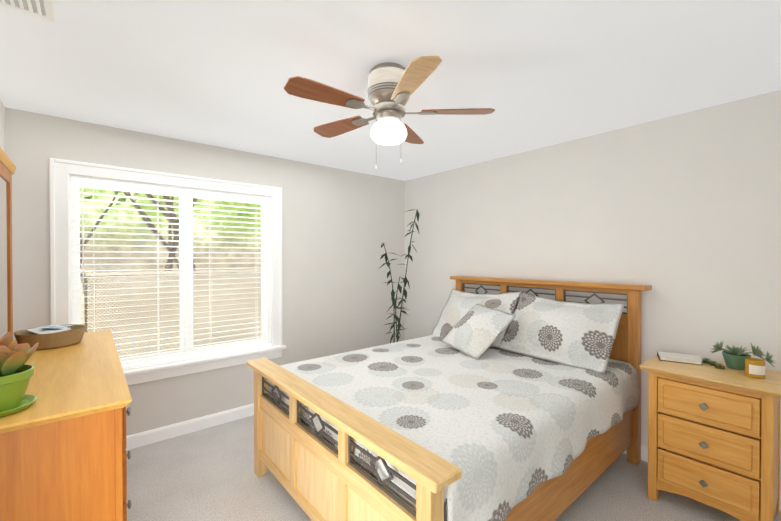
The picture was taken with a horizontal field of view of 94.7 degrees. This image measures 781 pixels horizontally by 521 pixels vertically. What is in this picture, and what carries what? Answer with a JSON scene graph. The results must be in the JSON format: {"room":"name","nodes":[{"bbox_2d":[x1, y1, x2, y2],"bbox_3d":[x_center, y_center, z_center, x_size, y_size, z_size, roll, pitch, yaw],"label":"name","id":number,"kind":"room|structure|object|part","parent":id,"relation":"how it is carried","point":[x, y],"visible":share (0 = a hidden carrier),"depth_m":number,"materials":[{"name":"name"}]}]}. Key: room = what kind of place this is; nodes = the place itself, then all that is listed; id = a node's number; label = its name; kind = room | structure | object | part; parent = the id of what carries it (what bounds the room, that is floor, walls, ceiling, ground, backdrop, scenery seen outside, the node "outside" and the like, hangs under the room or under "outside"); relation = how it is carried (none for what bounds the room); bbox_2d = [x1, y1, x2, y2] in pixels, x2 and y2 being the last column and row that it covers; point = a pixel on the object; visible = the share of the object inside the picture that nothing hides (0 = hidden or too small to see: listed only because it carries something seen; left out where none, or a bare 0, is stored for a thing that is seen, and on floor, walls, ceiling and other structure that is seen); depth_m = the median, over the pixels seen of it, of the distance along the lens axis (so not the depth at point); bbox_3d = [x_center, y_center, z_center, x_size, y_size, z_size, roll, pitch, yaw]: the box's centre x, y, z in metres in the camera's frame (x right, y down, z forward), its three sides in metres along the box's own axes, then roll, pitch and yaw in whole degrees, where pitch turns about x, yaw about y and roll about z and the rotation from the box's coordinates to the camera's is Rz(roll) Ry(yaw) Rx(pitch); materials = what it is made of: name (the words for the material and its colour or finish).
{"room":"bedroom","nodes":[
{"label":"bedroom","id":0,"kind":"room"},
{"bbox_2d":[0,99,4,151],"bbox_3d":[-1.302,0.240,0.798,0.150,2.440,4.200,0,1,-40],"label":"wall","id":1,"kind":"structure","parent":0,"point":[2,126],"depth_m":2.26,"materials":[{"name":"paint"}]},
{"bbox_2d":[5,107,404,435],"bbox_3d":[-1.207,0.218,3.519,3.490,2.440,0.150,0,1,-40],"label":"wall","id":2,"kind":"structure","parent":0,"point":[339,226],"depth_m":3.47,"materials":[{"name":"paint"}]},
{"bbox_2d":[49,158,286,384],"bbox_3d":[-1.732,0.122,3.037,1.707,1.653,0.215,0,1,-40],"label":"window","id":3,"kind":"structure","parent":2,"relation":"in","point":[69,179],"depth_m":2.96,"materials":[{"name":"white plastic"}]},
{"bbox_2d":[126,403,253,449],"bbox_3d":[-1.158,1.387,3.462,3.420,0.102,0.016,0,1,-40],"label":"baseboard","id":4,"kind":"structure","parent":2,"relation":"attached to","point":[167,432],"depth_m":3.00,"materials":[{"name":"white wood"}]},
{"bbox_2d":[0,0,780,180],"bbox_3d":[0.093,-1.040,1.957,3.790,0.100,4.200,0,1,-40],"label":"ceiling","id":5,"kind":"structure","parent":0,"point":[535,74],"depth_m":1.83,"materials":[{"name":"paint"}]},
{"bbox_2d":[0,0,54,21],"bbox_3d":[-1.374,-0.976,1.256,0.280,0.015,0.350,0,1,-40],"label":"ceiling vent","id":6,"kind":"object","parent":5,"relation":"in","point":[43,9],"visible":1,"depth_m":1.39,"materials":[{"name":"white metal"}]},
{"bbox_2d":[284,56,494,168],"bbox_3d":[-0.040,-0.734,1.877,1.032,0.508,1.055,0,1,-40],"label":"fan","id":7,"kind":"object","parent":5,"relation":"hanging from","point":[392,88],"visible":1,"depth_m":1.79,"materials":[{"name":"brown wood"}]},
{"bbox_3d":[-0.009,-0.673,1.887,0.192,0.116,0.192,0,1,-40],"label":"globe","id":8,"kind":"part","parent":7,"relation":"part of","materials":[{"name":"white glass"}]},
{"bbox_2d":[126,415,780,520],"bbox_3d":[0.093,1.500,1.978,3.790,0.100,4.200,0,1,-40],"label":"floor","id":9,"kind":"structure","parent":0,"point":[207,474],"depth_m":2.27,"materials":[{"name":"carpet"}]},
{"bbox_2d":[0,147,131,520],"bbox_3d":[-1.676,0.432,1.804,0.521,2.040,1.660,0,1,-40],"label":"dresser","id":10,"kind":"object","parent":9,"relation":"on","point":[64,454],"visible":1,"depth_m":1.29,"materials":[{"name":"brown wood"}]},
{"bbox_2d":[0,147,15,346],"bbox_3d":[-1.905,-0.041,1.700,0.038,1.094,1.490,0,1,-40],"label":"mirror","id":11,"kind":"object","parent":10,"relation":"on","point":[7,168],"depth_m":2.11,"materials":[{"name":"brown wood"}]},
{"bbox_2d":[0,343,38,416],"bbox_3d":[-1.333,0.403,1.220,0.202,0.216,0.208,0,1,-40],"label":"succulent pot","id":12,"kind":"object","parent":10,"relation":"on","point":[16,373],"visible":1,"depth_m":1.22,"materials":[{"name":"ceramic"}]},
{"bbox_2d":[13,324,85,349],"bbox_3d":[-2.017,0.446,2.144,0.318,0.114,0.318,0,1,-40],"label":"basket","id":13,"kind":"object","parent":10,"relation":"on","point":[52,336],"visible":0.9,"depth_m":2.08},
{"bbox_2d":[380,209,419,342],"bbox_3d":[0.095,0.422,4.068,0.549,2.022,0.423,0,1,-40],"label":"potted plant","id":14,"kind":"object","parent":9,"relation":"on","point":[399,287],"visible":0.62,"depth_m":4.06,"materials":[{"name":"plant"}]},
{"bbox_2d":[246,276,651,520],"bbox_3d":[0.434,0.811,2.512,2.240,1.270,1.755,0,1,-40],"label":"bed","id":15,"kind":"object","parent":9,"relation":"on","point":[506,404],"visible":1,"depth_m":2.00,"materials":[{"name":"white fabric"}]},
{"bbox_2d":[267,335,638,520],"bbox_3d":[0.431,0.914,2.510,2.026,0.384,1.714,0,1,-40],"label":"quilt","id":16,"kind":"object","parent":15,"relation":"on","point":[516,424],"depth_m":1.90,"materials":[{"name":"fabric"}]},
{"bbox_2d":[639,355,780,520],"bbox_3d":[1.892,1.044,2.121,0.483,0.810,0.597,0,1,-40],"label":"nightstand","id":17,"kind":"object","parent":9,"relation":"on","point":[713,436],"visible":0.94,"depth_m":1.97,"materials":[{"name":"brown wood"}]},
{"bbox_2d":[657,351,701,364],"bbox_3d":[1.844,0.622,2.303,0.210,0.029,0.140,0,1,32],"label":"book","id":18,"kind":"object","parent":17,"relation":"on","point":[680,358],"visible":1,"depth_m":2.27,"materials":[{"name":"paper"}]},
{"bbox_2d":[702,357,724,368],"bbox_3d":[1.963,0.622,2.189,0.058,0.032,0.169,0,0,8],"label":"garland","id":19,"kind":"object","parent":17,"relation":"on","point":[715,364],"visible":1,"depth_m":2.18},
{"bbox_2d":[711,342,776,369],"bbox_3d":[2.064,0.557,2.118,0.158,0.162,0.287,0,1,-40],"label":"succulent","id":20,"kind":"object","parent":17,"relation":"on","point":[734,357],"visible":1,"depth_m":2.10,"materials":[{"name":"plant"}]},
{"bbox_2d":[745,358,765,378],"bbox_3d":[2.007,0.592,1.982,0.081,0.094,0.080,0,1,-40],"label":"candle jar","id":21,"kind":"object","parent":17,"relation":"on","point":[754,367],"visible":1,"depth_m":1.96,"materials":[{"name":"orange glass"}]},
{"bbox_2d":[404,90,780,491],"bbox_3d":[1.488,0.221,3.136,0.150,2.440,4.200,0,1,-40],"label":"wall","id":22,"kind":"structure","parent":0,"point":[680,214],"depth_m":2.60,"materials":[{"name":"paint"}]},
{"bbox_2d":[623,445,780,510],"bbox_3d":[1.425,1.390,3.093,0.016,0.102,3.900,0,1,-40],"label":"baseboard","id":23,"kind":"structure","parent":22,"relation":"attached to","point":[644,450],"depth_m":2.60,"materials":[{"name":"white wood"}]},
{"label":"outside","id":24,"kind":"structure","parent":0,"visible":0},
{"bbox_2d":[80,188,260,272],"bbox_3d":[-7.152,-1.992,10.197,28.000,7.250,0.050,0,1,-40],"label":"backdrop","id":25,"kind":"structure","parent":24,"point":[127,248],"depth_m":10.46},
{"bbox_3d":[-6.545,1.689,9.503,24.000,0.100,15.840,0,1,-40],"label":"ground","id":26,"kind":"structure","parent":24,"visible":0},
{"bbox_2d":[80,191,196,270],"bbox_3d":[-5.664,-1.606,6.500,7.741,6.610,5.639,0,1,-40],"label":"trees","id":27,"kind":"object","parent":26,"relation":"on","point":[154,231],"depth_m":7.09,"materials":[{"name":"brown plant"}]},
{"bbox_2d":[80,269,260,358],"bbox_3d":[-4.264,0.891,3.723,6.080,1.590,0.500,0,1,-40],"label":"lattice screen","id":28,"kind":"object","parent":26,"relation":"on","point":[124,311],"depth_m":4.61,"materials":[{"name":"beige wood"}]}
]}

